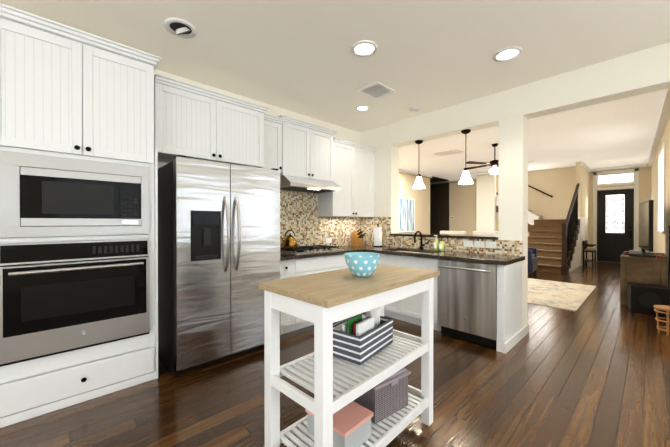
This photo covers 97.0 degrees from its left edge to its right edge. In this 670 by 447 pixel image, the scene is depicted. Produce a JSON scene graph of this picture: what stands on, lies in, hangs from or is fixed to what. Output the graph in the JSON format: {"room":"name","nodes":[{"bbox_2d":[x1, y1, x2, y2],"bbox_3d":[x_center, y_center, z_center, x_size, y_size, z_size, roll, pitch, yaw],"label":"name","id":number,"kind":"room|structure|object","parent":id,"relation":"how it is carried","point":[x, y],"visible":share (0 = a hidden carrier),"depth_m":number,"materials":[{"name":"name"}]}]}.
{"room":"kitchen","nodes":[
{"label":"kitchen","id":0,"kind":"room"},
{"bbox_2d":[154,69,360,216],"bbox_3d":[-2.018,-0.140,2.820,6.600,2.790,0.150,0,0,-43],"label":"wall","id":1,"kind":"structure","parent":0,"point":[348,134],"depth_m":3.94,"materials":[{"name":"beige paint"}]},
{"bbox_2d":[154,73,268,167],"bbox_3d":[-1.285,-0.948,3.057,1.087,0.655,0.499,0,0,-43],"label":"upper cabinet","id":2,"kind":"object","parent":1,"relation":"attached to","point":[192,121],"visible":0.85,"depth_m":2.83,"materials":[{"name":"white wood"}]},
{"bbox_2d":[263,113,283,171],"bbox_3d":[-0.849,-0.941,3.558,0.312,0.635,0.369,0,0,-43],"label":"upper cabinet","id":3,"kind":"object","parent":1,"relation":"attached to","point":[272,141],"visible":0.54,"depth_m":3.48,"materials":[{"name":"white wood"}]},
{"bbox_2d":[277,115,337,180],"bbox_3d":[-0.426,-0.943,3.947,0.912,0.705,0.384,0,0,-43],"label":"upper cabinet","id":4,"kind":"object","parent":1,"relation":"attached to","point":[307,149],"visible":0.83,"depth_m":3.80,"materials":[{"name":"white wood"}]},
{"bbox_2d":[280,175,340,192],"bbox_3d":[-0.388,-0.516,3.908,0.824,0.145,0.497,0,0,-43],"label":"range hood","id":5,"kind":"object","parent":1,"relation":"attached to","point":[296,184],"visible":0.85,"depth_m":3.73,"materials":[{"name":"silver metal"}]},
{"bbox_2d":[280,190,360,247],"bbox_3d":[-0.324,-0.140,4.311,2.071,0.973,0.008,0,0,-43],"label":"backsplash","id":6,"kind":"structure","parent":1,"relation":"attached to","point":[303,221],"depth_m":4.27,"materials":[{"name":"tile"}]},
{"bbox_2d":[318,136,375,216],"bbox_3d":[0.203,-0.666,4.553,0.910,1.105,0.369,0,0,-43],"label":"upper cabinet","id":7,"kind":"object","parent":1,"relation":"attached to","point":[353,170],"visible":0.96,"depth_m":4.39,"materials":[{"name":"white wood"}]},
{"bbox_2d":[373,152,374,216],"bbox_3d":[0.511,-0.638,4.887,0.075,1.045,0.307,0,0,-43],"label":"upper cabinet","id":8,"kind":"object","parent":1,"relation":"attached to","point":[373,184],"visible":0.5,"depth_m":4.79,"materials":[{"name":"white wood"}]},
{"bbox_2d":[0,261,669,446],"bbox_3d":[2.176,1.282,5.377,16.200,0.080,10.600,0,0,-43],"label":"floor","id":9,"kind":"structure","parent":0,"point":[593,370],"depth_m":2.17,"materials":[{"name":"brown wood"}]},
{"bbox_2d":[0,3,161,427],"bbox_3d":[-1.975,-0.042,2.301,0.974,2.600,0.659,0,0,-43],"label":"tall cabinet","id":10,"kind":"object","parent":9,"relation":"on","point":[66,91],"visible":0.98,"depth_m":2.07,"materials":[{"name":"white wood"}]},
{"bbox_2d":[0,150,148,237],"bbox_3d":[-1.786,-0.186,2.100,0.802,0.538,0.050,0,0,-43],"label":"microwave","id":11,"kind":"object","parent":10,"relation":"in","point":[46,196],"visible":1,"depth_m":2.04,"materials":[{"name":"grey metal"}]},
{"bbox_2d":[0,239,149,366],"bbox_3d":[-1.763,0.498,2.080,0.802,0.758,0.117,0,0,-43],"label":"wall oven","id":12,"kind":"object","parent":10,"relation":"in","point":[60,297],"visible":1,"depth_m":2.03,"materials":[{"name":"grey"}]},
{"bbox_2d":[158,155,279,374],"bbox_3d":[-1.141,0.340,2.949,0.980,1.806,0.829,0,0,-43],"label":"refrigerator","id":13,"kind":"object","parent":9,"relation":"on","point":[218,242],"visible":0.83,"depth_m":2.61,"materials":[{"name":"silver metal"}]},
{"bbox_2d":[280,245,363,334],"bbox_3d":[-0.334,0.800,3.860,1.380,0.898,0.651,0,0,-43],"label":"base cabinet","id":14,"kind":"object","parent":9,"relation":"on","point":[291,265],"depth_m":3.49,"materials":[{"name":"white wood"}]},
{"bbox_2d":[280,245,344,254],"bbox_3d":[-0.333,0.325,3.856,0.790,0.048,0.510,0,0,-43],"label":"cooktop","id":15,"kind":"object","parent":14,"relation":"in","point":[297,250],"visible":0.83,"depth_m":3.73,"materials":[{"name":"silver metal"}]},
{"bbox_2d":[281,229,296,247],"bbox_3d":[-0.587,0.184,3.767,0.222,0.233,0.180,0,0,-43],"label":"kettle","id":16,"kind":"object","parent":15,"relation":"on","point":[289,241],"visible":1,"depth_m":3.72,"materials":[{"name":"gold metal"}]},
{"bbox_2d":[258,264,439,446],"bbox_3d":[0.135,0.779,1.687,1.011,0.965,0.542,0,0,-43],"label":"kitchen cart","id":17,"kind":"object","parent":9,"relation":"on","point":[323,302],"visible":0.81,"depth_m":1.48,"materials":[{"name":"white wood"}]},
{"bbox_2d":[305,401,373,446],"bbox_3d":[0.021,1.024,1.535,0.232,0.125,0.289,0,0,-43],"label":"storage box","id":18,"kind":"object","parent":17,"relation":"on","point":[352,424],"visible":0.67,"depth_m":1.46,"materials":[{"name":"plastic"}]},
{"bbox_2d":[344,252,380,276],"bbox_3d":[0.156,0.233,1.699,0.212,0.125,0.212,0,0,27],"label":"bowl","id":19,"kind":"object","parent":17,"relation":"on","point":[362,264],"visible":1,"depth_m":1.63,"materials":[{"name":"teal ceramic"}]},
{"bbox_2d":[333,307,392,364],"bbox_3d":[0.144,0.627,1.782,0.260,0.225,0.380,0,0,37],"label":"basket","id":20,"kind":"object","parent":17,"relation":"on","point":[360,339],"visible":0.81,"depth_m":1.65,"materials":[{"name":"fabric"}]},
{"bbox_2d":[354,368,410,423],"bbox_3d":[0.259,0.974,1.783,0.300,0.222,0.266,0,0,-37],"label":"bin","id":21,"kind":"object","parent":17,"relation":"on","point":[385,398],"visible":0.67,"depth_m":1.68,"materials":[{"name":"wicker"}]},
{"bbox_2d":[352,245,524,353],"bbox_3d":[1.020,0.800,3.921,0.671,0.898,2.421,0,0,-43],"label":"base cabinet","id":22,"kind":"object","parent":9,"relation":"on","point":[510,332],"depth_m":3.27,"materials":[{"name":"white wood"}]},
{"bbox_2d":[351,228,364,245],"bbox_3d":[0.373,0.206,4.688,0.110,0.277,0.219,0,0,-43],"label":"knife block","id":23,"kind":"object","parent":22,"relation":"on","point":[357,238],"visible":1,"depth_m":4.66,"materials":[{"name":"brown wood"}]},
{"bbox_2d":[373,224,382,246],"bbox_3d":[0.668,0.169,4.608,0.150,0.353,0.150,0,0,-43],"label":"paper towel roll","id":24,"kind":"object","parent":22,"relation":"on","point":[378,236],"visible":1,"depth_m":4.55,"materials":[{"name":"white paper"}]},
{"bbox_2d":[414,231,429,248],"bbox_3d":[1.172,0.221,4.013,0.210,0.255,0.153,0,0,-43],"label":"faucet","id":25,"kind":"object","parent":22,"relation":"on","point":[421,244],"visible":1,"depth_m":4.07,"materials":[{"name":"black metal"}]},
{"bbox_2d":[434,235,443,250],"bbox_3d":[1.375,0.248,3.925,0.066,0.202,0.141,0,0,-43],"label":"soap bottles","id":26,"kind":"object","parent":22,"relation":"on","point":[438,246],"visible":0.98,"depth_m":3.92,"materials":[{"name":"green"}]},
{"bbox_2d":[440,231,465,233],"bbox_3d":[1.782,0.678,4.699,0.420,1.135,0.420,0,0,-43],"label":"bar stool","id":27,"kind":"object","parent":9,"relation":"on","point":[452,232],"visible":0.12,"depth_m":4.79,"materials":[{"name":"beige wood"}]},
{"bbox_2d":[438,259,496,347],"bbox_3d":[1.562,0.819,3.324,0.628,0.843,0.606,0,0,-43],"label":"dishwasher","id":28,"kind":"object","parent":9,"relation":"on","point":[467,300],"visible":0.88,"depth_m":3.12,"materials":[{"name":"grey metal"}]},
{"bbox_2d":[473,231,497,234],"bbox_3d":[2.152,0.680,4.306,0.420,1.135,0.420,0,0,-43],"label":"bar stool","id":29,"kind":"object","parent":9,"relation":"on","point":[483,233],"depth_m":4.45,"materials":[{"name":"beige wood"}]},
{"bbox_2d":[528,248,537,277],"bbox_3d":[4.466,0.772,7.316,0.800,0.920,0.840,0,0,42],"label":"armchair","id":30,"kind":"object","parent":9,"relation":"on","point":[532,261],"visible":0.27,"depth_m":6.85,"materials":[{"name":"blue fabric"}]},
{"bbox_2d":[496,183,579,274],"bbox_3d":[5.742,-0.434,9.200,2.946,3.313,2.766,0,0,-43],"label":"staircase","id":31,"kind":"structure","parent":9,"relation":"on","point":[555,243],"depth_m":8.21,"materials":[{"name":"wood"}]},
{"bbox_2d":[527,278,596,311],"bbox_3d":[3.755,1.234,5.664,2.470,0.012,1.650,0,0,-43],"label":"area rug","id":32,"kind":"object","parent":9,"relation":"on","point":[563,295],"visible":0.58,"depth_m":5.26,"materials":[{"name":"beige fabric"}]},
{"bbox_2d":[583,240,595,265],"bbox_3d":[7.668,0.864,8.938,0.640,0.720,0.240,0,0,-43],"label":"chair","id":33,"kind":"object","parent":9,"relation":"on","point":[586,249],"visible":1,"depth_m":8.81,"materials":[{"name":"brown wood"}]},
{"bbox_2d":[620,251,667,304],"bbox_3d":[5.045,0.872,4.856,1.180,0.745,0.495,0,0,-43],"label":"tv console","id":34,"kind":"object","parent":9,"relation":"on","point":[646,270],"visible":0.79,"depth_m":4.47,"materials":[{"name":"brown wood"}]},
{"bbox_2d":[628,250,662,257],"bbox_3d":[4.781,0.455,4.566,0.280,0.090,0.350,0,0,-43],"label":"cable box","id":35,"kind":"object","parent":34,"relation":"on","point":[634,253],"depth_m":4.54,"materials":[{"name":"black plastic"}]},
{"bbox_2d":[639,200,653,253],"bbox_3d":[5.065,0.069,4.874,1.117,0.860,0.238,0,0,-43],"label":"tv","id":36,"kind":"object","parent":34,"relation":"on","point":[646,210],"visible":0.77,"depth_m":4.62,"materials":[{"name":"black plastic"}]},
{"bbox_2d":[668,225,669,287],"bbox_3d":[4.936,0.509,4.380,0.219,0.988,0.015,0,0,-39],"label":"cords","id":37,"kind":"object","parent":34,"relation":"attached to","point":[669,259],"visible":0.94,"depth_m":4.34,"materials":[{"name":"black plastic"}]},
{"bbox_2d":[627,282,669,316],"bbox_3d":[4.476,1.063,4.246,0.380,0.370,0.346,0,0,39],"label":"subwoofer","id":38,"kind":"object","parent":9,"relation":"on","point":[643,298],"visible":0.94,"depth_m":4.14,"materials":[{"name":"black plastic"}]},
{"bbox_2d":[654,305,669,335],"bbox_3d":[3.802,1.103,3.391,0.220,0.301,0.220,0,0,-43],"label":"rattan stool","id":39,"kind":"object","parent":9,"relation":"on","point":[664,308],"visible":1,"depth_m":3.40,"materials":[{"name":"brown"}]},
{"bbox_2d":[0,0,669,132],"bbox_3d":[0.110,-1.563,0.558,6.600,0.080,6.450,0,0,-43],"label":"ceiling","id":40,"kind":"structure","parent":0,"point":[300,57],"depth_m":2.49,"materials":[{"name":"beige paint"}]},
{"bbox_2d":[164,18,196,37],"bbox_3d":[-1.201,-1.512,2.312,0.230,0.082,0.230,0,0,-43],"label":"recessed light","id":41,"kind":"object","parent":40,"relation":"in","point":[179,27],"visible":1,"depth_m":2.29,"materials":[{"name":"white metal"}]},
{"bbox_2d":[356,105,369,110],"bbox_3d":[0.366,-1.534,3.929,0.190,0.011,0.190,0,0,-43],"label":"recessed light","id":42,"kind":"object","parent":40,"relation":"in","point":[362,108],"visible":0.98,"depth_m":3.92,"materials":[{"name":"white"}]},
{"bbox_2d":[351,40,377,56],"bbox_3d":[0.257,-1.527,2.588,0.230,0.011,0.230,0,0,-43],"label":"recessed light","id":43,"kind":"object","parent":40,"relation":"in","point":[365,48],"visible":1,"depth_m":2.58,"materials":[{"name":"white"}]},
{"bbox_2d":[358,81,394,98],"bbox_3d":[0.478,-1.529,3.402,0.320,0.015,0.280,0,0,-43],"label":"ceiling vent","id":44,"kind":"object","parent":40,"relation":"in","point":[376,90],"visible":1,"depth_m":3.38,"materials":[{"name":"white metal"}]},
{"bbox_2d":[409,106,420,111],"bbox_3d":[1.067,-1.525,3.944,0.160,0.029,0.160,0,0,-43],"label":"smoke detector","id":45,"kind":"object","parent":40,"relation":"attached to","point":[415,109],"visible":1,"depth_m":3.91,"materials":[{"name":"white plastic"}]},
{"bbox_2d":[493,46,522,61],"bbox_3d":[1.554,-1.527,2.671,0.230,0.011,0.230,0,0,-43],"label":"recessed light","id":46,"kind":"object","parent":40,"relation":"in","point":[508,53],"visible":1,"depth_m":2.66,"materials":[{"name":"white plastic"}]},
{"bbox_2d":[399,172,429,232],"bbox_3d":[1.240,-0.302,9.127,6.400,3.050,0.150,0,0,-43],"label":"wall","id":47,"kind":"structure","parent":0,"point":[421,197],"depth_m":10.70,"materials":[{"name":"beige paint"}]},
{"bbox_2d":[399,197,414,231],"bbox_3d":[2.455,-0.307,10.142,0.960,1.150,0.037,0,0,-43],"label":"picture","id":48,"kind":"object","parent":47,"relation":"attached to","point":[406,214],"visible":0.94,"depth_m":10.12,"materials":[{"name":"white"}]},
{"bbox_2d":[399,169,431,178],"bbox_3d":[1.323,-1.772,9.032,6.400,0.110,0.090,0,0,-43],"label":"crown molding","id":49,"kind":"structure","parent":47,"relation":"attached to","point":[400,170],"depth_m":10.36,"materials":[{"name":"white wood"}]},
{"bbox_2d":[430,176,448,233],"bbox_3d":[3.521,-0.319,12.429,1.750,3.050,1.780,0,0,-43],"label":"wall","id":50,"kind":"structure","parent":0,"point":[439,207],"depth_m":12.67,"materials":[{"name":"brown paint"}]},
{"bbox_2d":[430,177,476,183],"bbox_3d":[4.677,-1.789,12.406,0.090,0.110,3.090,0,0,-43],"label":"crown molding","id":51,"kind":"structure","parent":50,"relation":"attached to","point":[473,178],"depth_m":12.26,"materials":[{"name":"white"}]},
{"bbox_2d":[476,174,495,231],"bbox_3d":[5.638,-0.311,10.770,0.950,3.050,0.600,0,0,-43],"label":"wall","id":52,"kind":"structure","parent":0,"point":[486,204],"depth_m":10.41,"materials":[{"name":"beige paint"}]},
{"bbox_2d":[476,172,490,175],"bbox_3d":[5.260,-1.779,10.405,0.090,0.110,0.600,0,0,-43],"label":"crown molding","id":53,"kind":"structure","parent":52,"relation":"attached to","point":[481,173],"depth_m":10.44,"materials":[{"name":"white wood"}]},
{"bbox_2d":[449,166,575,234],"bbox_3d":[5.667,-0.315,11.540,0.150,3.050,6.020,0,0,-43],"label":"wall","id":54,"kind":"structure","parent":0,"point":[558,185],"depth_m":10.13,"materials":[{"name":"beige paint"}]},
{"bbox_2d":[361,42,669,327],"bbox_3d":[1.878,-0.275,3.816,0.505,3.050,8.750,0,0,-43],"label":"wall","id":55,"kind":"structure","parent":0,"point":[510,112],"depth_m":3.36,"materials":[{"name":"beige paint"}]},
{"bbox_2d":[413,140,424,188],"bbox_3d":[1.226,-0.869,4.332,0.184,0.684,0.184,0,0,-43],"label":"pendant light","id":56,"kind":"object","parent":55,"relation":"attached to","point":[418,184],"visible":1,"depth_m":4.29,"materials":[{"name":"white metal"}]},
{"bbox_2d":[361,217,522,255],"bbox_3d":[1.254,0.119,4.157,0.008,0.457,2.400,0,0,-43],"label":"backsplash","id":57,"kind":"structure","parent":55,"relation":"attached to","point":[503,247],"depth_m":4.14,"materials":[{"name":"tile"}]},
{"bbox_2d":[463,240,472,246],"bbox_3d":[1.663,0.246,3.712,0.007,0.080,0.114,0,0,-43],"label":"outlet","id":58,"kind":"object","parent":57,"relation":"attached to","point":[466,243],"visible":1,"depth_m":3.71,"materials":[{"name":"white plastic"}]},
{"bbox_2d":[474,241,483,247],"bbox_3d":[1.756,0.246,3.614,0.007,0.080,0.114,0,0,-43],"label":"outlet","id":59,"kind":"object","parent":57,"relation":"attached to","point":[478,244],"visible":1,"depth_m":3.61,"materials":[{"name":"white plastic"}]},
{"bbox_2d":[486,241,495,248],"bbox_3d":[1.849,0.247,3.516,0.007,0.080,0.114,0,0,-43],"label":"outlet","id":60,"kind":"object","parent":57,"relation":"attached to","point":[489,244],"visible":1,"depth_m":3.52,"materials":[{"name":"white plastic"}]},
{"bbox_2d":[458,129,472,183],"bbox_3d":[1.693,-0.867,3.838,0.184,0.684,0.184,0,0,-43],"label":"pendant light","id":61,"kind":"object","parent":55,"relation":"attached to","point":[465,178],"visible":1,"depth_m":3.81,"materials":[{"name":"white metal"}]},
{"bbox_2d":[524,323,528,333],"bbox_3d":[1.629,1.199,4.073,0.015,0.100,1.785,0,0,-43],"label":"baseboard","id":62,"kind":"structure","parent":55,"relation":"attached to","point":[526,329],"depth_m":3.38,"materials":[{"name":"white wood"}]},
{"bbox_2d":[399,89,667,179],"bbox_3d":[3.896,-1.864,8.491,9.400,0.080,8.410,0,0,-43],"label":"ceiling","id":63,"kind":"structure","parent":0,"point":[618,132],"depth_m":6.59,"materials":[{"name":"white paint"}]},
{"bbox_2d":[433,149,462,155],"bbox_3d":[2.875,-1.810,7.534,0.400,0.015,0.600,0,0,-43],"label":"ceiling vent","id":64,"kind":"object","parent":63,"relation":"in","point":[449,152],"visible":1,"depth_m":7.48,"materials":[{"name":"white"}]},
{"bbox_2d":[463,143,498,173],"bbox_3d":[3.636,-1.472,6.779,1.448,0.684,1.456,0,0,-43],"label":"ceiling fan","id":65,"kind":"object","parent":63,"relation":"hanging from","point":[494,163],"visible":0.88,"depth_m":6.68,"materials":[{"name":"black metal"}]},
{"bbox_2d":[576,162,589,265],"bbox_3d":[7.787,-0.303,9.309,1.830,3.050,0.135,0,0,-43],"label":"wall","id":66,"kind":"structure","parent":0,"point":[583,176],"depth_m":8.99,"materials":[{"name":"beige paint"}]},
{"bbox_2d":[581,162,592,171],"bbox_3d":[7.865,-1.773,9.241,1.800,0.110,0.090,0,0,-43],"label":"crown molding","id":67,"kind":"structure","parent":66,"relation":"attached to","point":[584,165],"depth_m":9.06,"materials":[{"name":"white wood"}]},
{"bbox_2d":[589,163,650,257],"bbox_3d":[8.985,-0.304,9.482,0.150,3.050,1.528,0,0,-43],"label":"wall","id":68,"kind":"structure","parent":0,"point":[644,184],"depth_m":9.05,"materials":[{"name":"beige paint"}]},
{"bbox_2d":[597,189,633,261],"bbox_3d":[8.927,0.058,9.470,0.103,2.302,0.860,0,0,-43],"label":"front door","id":69,"kind":"structure","parent":68,"relation":"in","point":[615,224],"depth_m":9.48,"materials":[{"name":"black wood"}]},
{"bbox_2d":[597,172,634,184],"bbox_3d":[8.952,-1.449,9.478,0.045,0.336,0.876,0,0,-43],"label":"transom","id":70,"kind":"object","parent":68,"relation":"in","point":[617,178],"visible":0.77,"depth_m":9.45,"materials":[{"name":"white glass"}]},
{"bbox_2d":[593,168,638,260],"bbox_3d":[8.961,-0.244,9.493,0.170,2.930,1.060,0,0,-43],"label":"door frame","id":71,"kind":"structure","parent":68,"relation":"attached to","point":[636,209],"depth_m":9.32,"materials":[{"name":"white wood"}]},
{"bbox_2d":[593,164,645,171],"bbox_3d":[8.941,-1.773,9.347,0.090,0.110,1.200,0,0,-43],"label":"crown molding","id":72,"kind":"structure","parent":68,"relation":"attached to","point":[637,165],"depth_m":9.32,"materials":[{"name":"white wood"}]},
{"bbox_2d":[651,115,669,288],"bbox_3d":[6.484,-0.285,5.759,9.400,3.050,0.471,0,0,-43],"label":"wall","id":73,"kind":"structure","parent":0,"point":[660,242],"depth_m":5.66,"materials":[{"name":"beige paint"}]},
{"bbox_2d":[646,88,669,166],"bbox_3d":[6.238,-1.755,5.720,9.000,0.110,0.356,0,0,-43],"label":"crown molding","id":74,"kind":"structure","parent":73,"relation":"attached to","point":[664,116],"depth_m":5.23,"materials":[{"name":"white wood"}]},
{"bbox_2d":[657,141,665,233],"bbox_3d":[6.188,-0.634,5.632,1.581,1.590,0.084,0,0,-43],"label":"window blinds","id":75,"kind":"object","parent":73,"relation":"attached to","point":[662,191],"visible":1,"depth_m":5.51,"materials":[{"name":"white"}]}
]}

